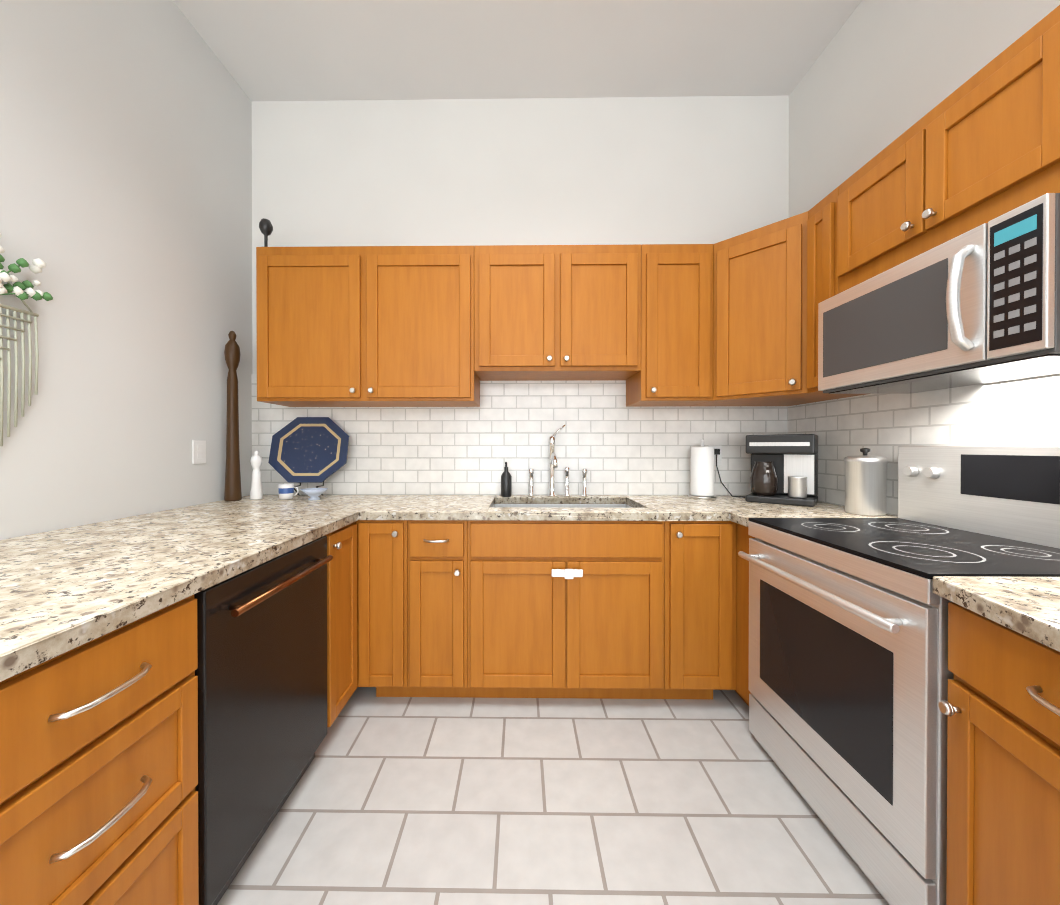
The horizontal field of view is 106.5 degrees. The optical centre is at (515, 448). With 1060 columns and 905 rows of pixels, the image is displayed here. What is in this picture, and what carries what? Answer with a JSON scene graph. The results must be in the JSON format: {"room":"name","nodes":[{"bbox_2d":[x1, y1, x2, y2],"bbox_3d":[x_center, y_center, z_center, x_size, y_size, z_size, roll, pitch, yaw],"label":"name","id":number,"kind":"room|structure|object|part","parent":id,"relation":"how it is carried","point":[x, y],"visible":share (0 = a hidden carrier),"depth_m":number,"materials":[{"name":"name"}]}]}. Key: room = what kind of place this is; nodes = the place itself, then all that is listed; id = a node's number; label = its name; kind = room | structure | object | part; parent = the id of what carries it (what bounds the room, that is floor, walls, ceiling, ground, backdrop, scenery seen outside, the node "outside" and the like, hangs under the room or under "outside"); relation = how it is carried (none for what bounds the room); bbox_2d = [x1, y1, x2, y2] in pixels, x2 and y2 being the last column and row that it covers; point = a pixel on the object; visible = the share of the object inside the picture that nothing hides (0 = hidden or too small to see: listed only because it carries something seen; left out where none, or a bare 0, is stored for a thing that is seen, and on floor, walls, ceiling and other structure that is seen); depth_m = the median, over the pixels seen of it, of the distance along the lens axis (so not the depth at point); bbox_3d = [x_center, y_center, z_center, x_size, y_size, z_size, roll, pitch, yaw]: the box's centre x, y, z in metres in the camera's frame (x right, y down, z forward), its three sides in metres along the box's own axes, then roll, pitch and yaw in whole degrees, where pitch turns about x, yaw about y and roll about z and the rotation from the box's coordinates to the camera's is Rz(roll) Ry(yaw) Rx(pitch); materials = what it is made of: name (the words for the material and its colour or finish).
{"room":"kitchen","nodes":[
{"label":"kitchen","id":0,"kind":"room"},
{"bbox_2d":[0,0,252,539],"bbox_3d":[-1.733,-0.460,-0.449,0.120,3.350,5.820,0,0,1],"label":"wall","id":1,"kind":"structure","parent":0,"point":[126,171],"depth_m":1.65,"materials":[{"name":"paint"}]},
{"bbox_2d":[0,233,52,445],"bbox_3d":[-1.614,-0.305,1.181,0.055,0.742,0.370,0,0,1],"label":"planter","id":2,"kind":"object","parent":1,"relation":"hanging from","point":[27,286],"depth_m":1.29,"materials":[{"name":"grey"}]},
{"bbox_3d":[-1.632,-0.296,1.181,0.013,0.723,0.339,0,0,1],"label":"cord","id":3,"kind":"part","parent":2,"relation":"part of","materials":[{"name":"grey plastic"}]},
{"bbox_2d":[0,233,52,300],"bbox_3d":[-1.614,-0.575,1.180,0.055,0.204,0.370,0,0,1],"label":"plant","id":4,"kind":"object","parent":2,"relation":"on","point":[37,265],"depth_m":1.28,"materials":[{"name":"green plant"}]},
{"bbox_2d":[192,440,205,463],"bbox_3d":[-1.637,0.016,2.047,0.008,0.120,0.080,0,0,1],"label":"electrical outlet","id":5,"kind":"object","parent":1,"relation":"attached to","point":[198,451],"visible":1,"depth_m":2.04,"materials":[{"name":"white plastic"}]},
{"bbox_2d":[173,0,861,100],"bbox_3d":[-0.022,-2.186,-0.391,3.820,0.100,6.000,0,0,1],"label":"ceiling","id":6,"kind":"structure","parent":0,"point":[298,50],"depth_m":2.11,"materials":[{"name":"paint"}]},
{"bbox_2d":[252,95,788,495],"bbox_3d":[0.014,-0.477,2.499,3.820,3.350,0.120,0,0,1],"label":"wall","id":7,"kind":"structure","parent":0,"point":[593,171],"depth_m":2.43,"materials":[{"name":"paint"}]},
{"bbox_2d":[256,246,391,406],"bbox_3d":[-1.067,-0.675,2.280,0.662,0.832,0.336,0,0,1],"label":"upper cabinet","id":8,"kind":"object","parent":7,"relation":"attached to","point":[318,308],"depth_m":2.12,"materials":[{"name":"brown wood"}]},
{"bbox_2d":[259,218,272,246],"bbox_3d":[-1.375,-1.177,2.177,0.066,0.172,0.066,0,0,1],"label":"sculpture","id":9,"kind":"object","parent":8,"relation":"on","point":[266,227],"visible":0.67,"depth_m":2.16,"materials":[{"name":"black plastic"}]},
{"bbox_2d":[380,246,479,406],"bbox_3d":[-0.556,-0.675,2.273,0.665,0.832,0.336,0,0,1],"label":"upper cabinet","id":10,"kind":"object","parent":7,"relation":"attached to","point":[428,293],"depth_m":2.11,"materials":[{"name":"brown wood"}]},
{"bbox_2d":[251,374,786,494],"bbox_3d":[0.013,-0.089,2.436,3.300,0.745,0.010,0,0,1],"label":"tile backsplash","id":11,"kind":"structure","parent":7,"relation":"attached to","point":[609,440],"depth_m":2.43,"materials":[{"name":"white tile"}]},
{"bbox_2d":[708,445,744,497],"bbox_3d":[1.254,0.131,2.355,0.162,0.304,0.122,0,0,1],"label":"electrical outlet","id":12,"kind":"object","parent":11,"relation":"attached to","point":[719,459],"depth_m":2.41,"materials":[{"name":"white plastic"}]},
{"bbox_3d":[1.264,0.141,2.351,0.142,0.284,0.115,0,0,1],"label":"back electrical outlet with cord","id":13,"kind":"part","parent":12,"relation":"part of","materials":[{"name":"black plastic"}]},
{"bbox_2d":[476,245,575,380],"bbox_3d":[0.037,-0.755,2.265,0.517,0.672,0.336,0,0,1],"label":"upper cabinet","id":14,"kind":"object","parent":7,"relation":"attached to","point":[526,294],"depth_m":2.11,"materials":[{"name":"brown wood"}]},
{"bbox_2d":[568,244,639,380],"bbox_3d":[0.409,-0.755,2.260,0.519,0.672,0.336,0,0,1],"label":"upper cabinet","id":15,"kind":"object","parent":7,"relation":"attached to","point":[607,276],"depth_m":2.10,"materials":[{"name":"brown wood"}]},
{"bbox_2d":[626,242,727,406],"bbox_3d":[0.889,-0.674,2.230,0.437,0.832,0.386,0,0,1],"label":"upper cabinet","id":16,"kind":"object","parent":7,"relation":"attached to","point":[680,283],"depth_m":2.10,"materials":[{"name":"brown wood"}]},
{"bbox_2d":[708,205,865,405],"bbox_3d":[1.353,-0.674,2.113,0.606,0.832,0.607,0,0,1],"label":"upper cabinet","id":17,"kind":"object","parent":7,"relation":"attached to","point":[732,321],"depth_m":1.90,"materials":[{"name":"brown wood"}]},
{"bbox_2d":[217,687,888,904],"bbox_3d":[-0.022,1.264,-0.371,3.820,0.100,6.000,0,0,1],"label":"floor","id":18,"kind":"structure","parent":0,"point":[470,801],"depth_m":1.30,"materials":[{"name":"tile"}]},
{"bbox_2d":[0,595,198,904],"bbox_3d":[-1.053,0.771,0.677,0.620,0.874,0.531,0,0,1],"label":"base cabinet","id":19,"kind":"object","parent":18,"relation":"on","point":[98,769],"depth_m":0.72,"materials":[{"name":"brown wood"}]},
{"bbox_2d":[0,507,359,681],"bbox_3d":[-1.192,0.313,0.718,0.926,0.040,2.160,0,0,1],"label":"countertop","id":20,"kind":"structure","parent":19,"relation":"on","point":[64,590],"depth_m":1.01,"materials":[{"name":"stone"}]},
{"bbox_2d":[194,536,332,904],"bbox_3d":[-1.001,0.769,1.244,0.622,0.864,0.596,0,0,1],"label":"dishwasher","id":21,"kind":"object","parent":18,"relation":"on","point":[261,671],"visible":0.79,"depth_m":1.12,"materials":[{"name":"black metal"}]},
{"bbox_3d":[-0.713,0.410,1.239,0.046,0.020,0.496,0,0,1],"label":"handle","id":22,"kind":"part","parent":21,"relation":"part of","materials":[{"name":"brown metal"}]},
{"bbox_2d":[324,520,367,727],"bbox_3d":[-1.014,0.766,1.698,0.672,0.874,0.302,0,0,1],"label":"base cabinet","id":23,"kind":"object","parent":18,"relation":"on","point":[347,572],"depth_m":1.73,"materials":[{"name":"brown wood"}]},
{"bbox_2d":[368,520,423,696],"bbox_3d":[-0.590,0.763,2.103,0.309,0.874,0.670,0,0,1],"label":"base cabinet","id":24,"kind":"object","parent":18,"relation":"on","point":[395,547],"depth_m":1.83,"materials":[{"name":"brown wood"}]},
{"bbox_2d":[424,503,495,697],"bbox_3d":[-0.357,0.763,2.128,0.417,0.874,0.615,0,0,1],"label":"base cabinet","id":25,"kind":"object","parent":18,"relation":"on","point":[460,555],"depth_m":1.83,"materials":[{"name":"brown wood"}]},
{"bbox_2d":[612,521,735,699],"bbox_3d":[0.818,0.763,2.113,0.404,0.874,0.615,0,0,1],"label":"base cabinet","id":26,"kind":"object","parent":18,"relation":"on","point":[674,621],"depth_m":1.81,"materials":[{"name":"brown wood"}]},
{"bbox_2d":[736,523,754,705],"bbox_3d":[1.331,0.764,2.032,0.624,0.874,0.765,0,0,1],"label":"base cabinet","id":27,"kind":"object","parent":18,"relation":"on","point":[742,537],"depth_m":1.77,"materials":[{"name":"brown wood"}]},
{"bbox_2d":[187,495,844,520],"bbox_3d":[0.005,0.305,2.108,3.284,0.040,0.651,0,0,1],"label":"countertop","id":28,"kind":"structure","parent":27,"relation":"on","point":[372,507],"depth_m":1.97,"materials":[{"name":"stone"}]},
{"bbox_2d":[224,331,241,500],"bbox_3d":[-1.560,-0.183,2.180,0.080,0.936,0.079,0,0,1],"label":"sculpture","id":29,"kind":"object","parent":28,"relation":"on","point":[232,492],"visible":1,"depth_m":2.16,"materials":[{"name":"brown wood"}]},
{"bbox_2d":[250,451,262,499],"bbox_3d":[-1.469,0.146,2.241,0.064,0.275,0.062,0,0,1],"label":"salt mill","id":30,"kind":"object","parent":28,"relation":"on","point":[256,492],"visible":1,"depth_m":2.22,"materials":[{"name":"white ceramic"}]},
{"bbox_2d":[278,484,298,499],"bbox_3d":[-1.283,0.241,2.239,0.110,0.085,0.075,0,0,1],"label":"cup","id":31,"kind":"object","parent":28,"relation":"on","point":[285,491],"visible":0.94,"depth_m":2.21,"materials":[{"name":"white ceramic"}]},
{"bbox_2d":[268,417,348,495],"bbox_3d":[-1.233,0.044,2.345,0.460,0.473,0.141,0,0,1],"label":"decorative plate","id":32,"kind":"object","parent":28,"relation":"on","point":[308,449],"visible":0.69,"depth_m":2.36,"materials":[{"name":"blue ceramic"}]},
{"bbox_2d":[300,488,327,499],"bbox_3d":[-1.129,0.254,2.217,0.140,0.060,0.140,0,0,1],"label":"bowl","id":33,"kind":"object","parent":28,"relation":"on","point":[313,493],"visible":1,"depth_m":2.19,"materials":[{"name":"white ceramic"}]},
{"bbox_2d":[501,462,511,496],"bbox_3d":[-0.058,0.179,2.350,0.064,0.209,0.089,0,0,1],"label":"soap dispenser","id":34,"kind":"object","parent":28,"relation":"on","point":[506,483],"visible":1,"depth_m":2.34,"materials":[{"name":"black glass"}]},
{"bbox_2d":[528,425,587,496],"bbox_3d":[0.251,0.069,2.276,0.364,0.429,0.264,0,0,1],"label":"faucet","id":35,"kind":"object","parent":28,"relation":"on","point":[553,464],"visible":1,"depth_m":2.37,"materials":[{"name":"silver metal"}]},
{"bbox_2d":[493,504,631,507],"bbox_3d":[0.260,0.420,2.140,0.788,0.188,0.408,0,0,1],"label":"sink","id":36,"kind":"object","parent":28,"relation":"in","point":[572,505],"visible":0.04,"depth_m":2.34,"materials":[{"name":"silver metal"}]},
{"bbox_2d":[688,494,715,498],"bbox_3d":[1.087,0.277,2.309,0.150,0.014,0.150,0,0,1],"label":"paper towel holder","id":37,"kind":"object","parent":28,"relation":"on","point":[701,497],"visible":0.56,"depth_m":2.26,"materials":[{"name":"silver metal"}]},
{"bbox_2d":[690,439,713,495],"bbox_3d":[1.087,0.106,2.308,0.126,0.326,0.126,0,0,1],"label":"paper towel","id":38,"kind":"object","parent":37,"relation":"on","point":[702,472],"visible":1,"depth_m":2.26,"materials":[{"name":"white paper"}]},
{"bbox_2d":[745,434,817,506],"bbox_3d":[1.429,0.105,2.128,0.300,0.360,0.242,0,0,41],"label":"coffee maker","id":39,"kind":"object","parent":28,"relation":"on","point":[784,469],"visible":1,"depth_m":2.08,"materials":[{"name":"black plastic"}]},
{"bbox_3d":[1.400,0.107,2.045,0.298,0.283,0.185,0,0,1],"label":"trim","id":40,"kind":"part","parent":39,"relation":"part of","materials":[{"name":"silver metal"}]},
{"bbox_2d":[728,507,897,526],"bbox_3d":[1.305,0.308,1.706,0.675,0.040,0.121,0,0,1],"label":"countertop","id":41,"kind":"structure","parent":27,"relation":"on","point":[740,515],"depth_m":1.76,"materials":[{"name":"stone"}]},
{"bbox_2d":[844,448,887,515],"bbox_3d":[1.555,0.141,1.762,0.146,0.292,0.146,0,0,1],"label":"canister","id":42,"kind":"object","parent":41,"relation":"on","point":[865,484],"visible":1,"depth_m":1.71,"materials":[{"name":"silver metal"}]},
{"bbox_3d":[1.555,0.012,1.762,0.036,0.034,0.036,0,0,1],"label":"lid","id":43,"kind":"part","parent":42,"relation":"part of","materials":[{"name":"black plastic"}]},
{"bbox_2d":[738,446,1059,904],"bbox_3d":[1.269,0.598,1.278,0.735,1.215,0.728,0,0,1],"label":"stove","id":44,"kind":"object","parent":18,"relation":"on","point":[850,674],"visible":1,"depth_m":1.17,"materials":[{"name":"silver metal"}]},
{"bbox_3d":[0.960,0.710,1.283,0.002,0.390,0.558,0,0,1],"label":"door","id":45,"kind":"part","parent":44,"relation":"part of","materials":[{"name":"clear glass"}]},
{"bbox_3d":[1.573,0.090,1.272,0.002,0.140,0.258,0,0,1],"label":"panel","id":46,"kind":"part","parent":44,"relation":"part of","materials":[{"name":"black glass"}]},
{"bbox_2d":[938,602,1059,904],"bbox_3d":[1.210,0.772,0.547,0.780,0.874,0.719,0,0,1],"label":"base cabinet","id":47,"kind":"object","parent":18,"relation":"on","point":[1002,708],"depth_m":0.78,"materials":[{"name":"brown wood"}]},
{"bbox_2d":[933,576,1059,651],"bbox_3d":[1.125,0.316,0.259,0.997,0.040,1.301,0,0,1],"label":"countertop","id":48,"kind":"structure","parent":47,"relation":"on","point":[1027,606],"depth_m":0.79,"materials":[{"name":"stone"}]},
{"bbox_2d":[789,0,1059,515],"bbox_3d":[1.686,-0.460,-0.493,0.120,3.350,5.820,0,0,1],"label":"wall","id":49,"kind":"structure","parent":0,"point":[879,76],"depth_m":1.79,"materials":[{"name":"paint"}]},
{"bbox_2d":[828,139,895,298],"bbox_3d":[1.479,-0.848,1.420,0.336,0.475,0.427,0,0,1],"label":"upper cabinet","id":50,"kind":"object","parent":49,"relation":"attached to","point":[862,209],"depth_m":1.50,"materials":[{"name":"brown wood"}]},
{"bbox_2d":[787,373,1059,515],"bbox_3d":[1.641,-0.001,1.055,0.010,0.585,2.710,0,0,1],"label":"tile backsplash","id":51,"kind":"structure","parent":49,"relation":"attached to","point":[1021,412],"depth_m":1.60,"materials":[{"name":"white tile"}]},
{"bbox_2d":[896,5,1059,265],"bbox_3d":[1.475,-0.847,1.118,0.336,0.475,0.423,0,0,1],"label":"upper cabinet","id":52,"kind":"object","parent":49,"relation":"attached to","point":[991,148],"depth_m":1.11,"materials":[{"name":"brown wood"}]},
{"bbox_2d":[818,193,1059,393],"bbox_3d":[1.412,-0.412,1.278,0.450,0.376,0.713,0,0,1],"label":"microwave","id":53,"kind":"object","parent":52,"relation":"attached to","point":[980,304],"visible":1,"depth_m":1.13,"materials":[{"name":"grey metal"}]},
{"bbox_3d":[1.244,-0.420,1.372,0.002,0.262,0.468,0,0,1],"label":"door","id":54,"kind":"part","parent":53,"relation":"part of","materials":[{"name":"grey glass"}]},
{"bbox_3d":[1.238,-0.541,0.983,0.001,0.035,0.084,0,0,1],"label":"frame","id":55,"kind":"part","parent":53,"relation":"part of","materials":[{"name":"teal"}]}
]}

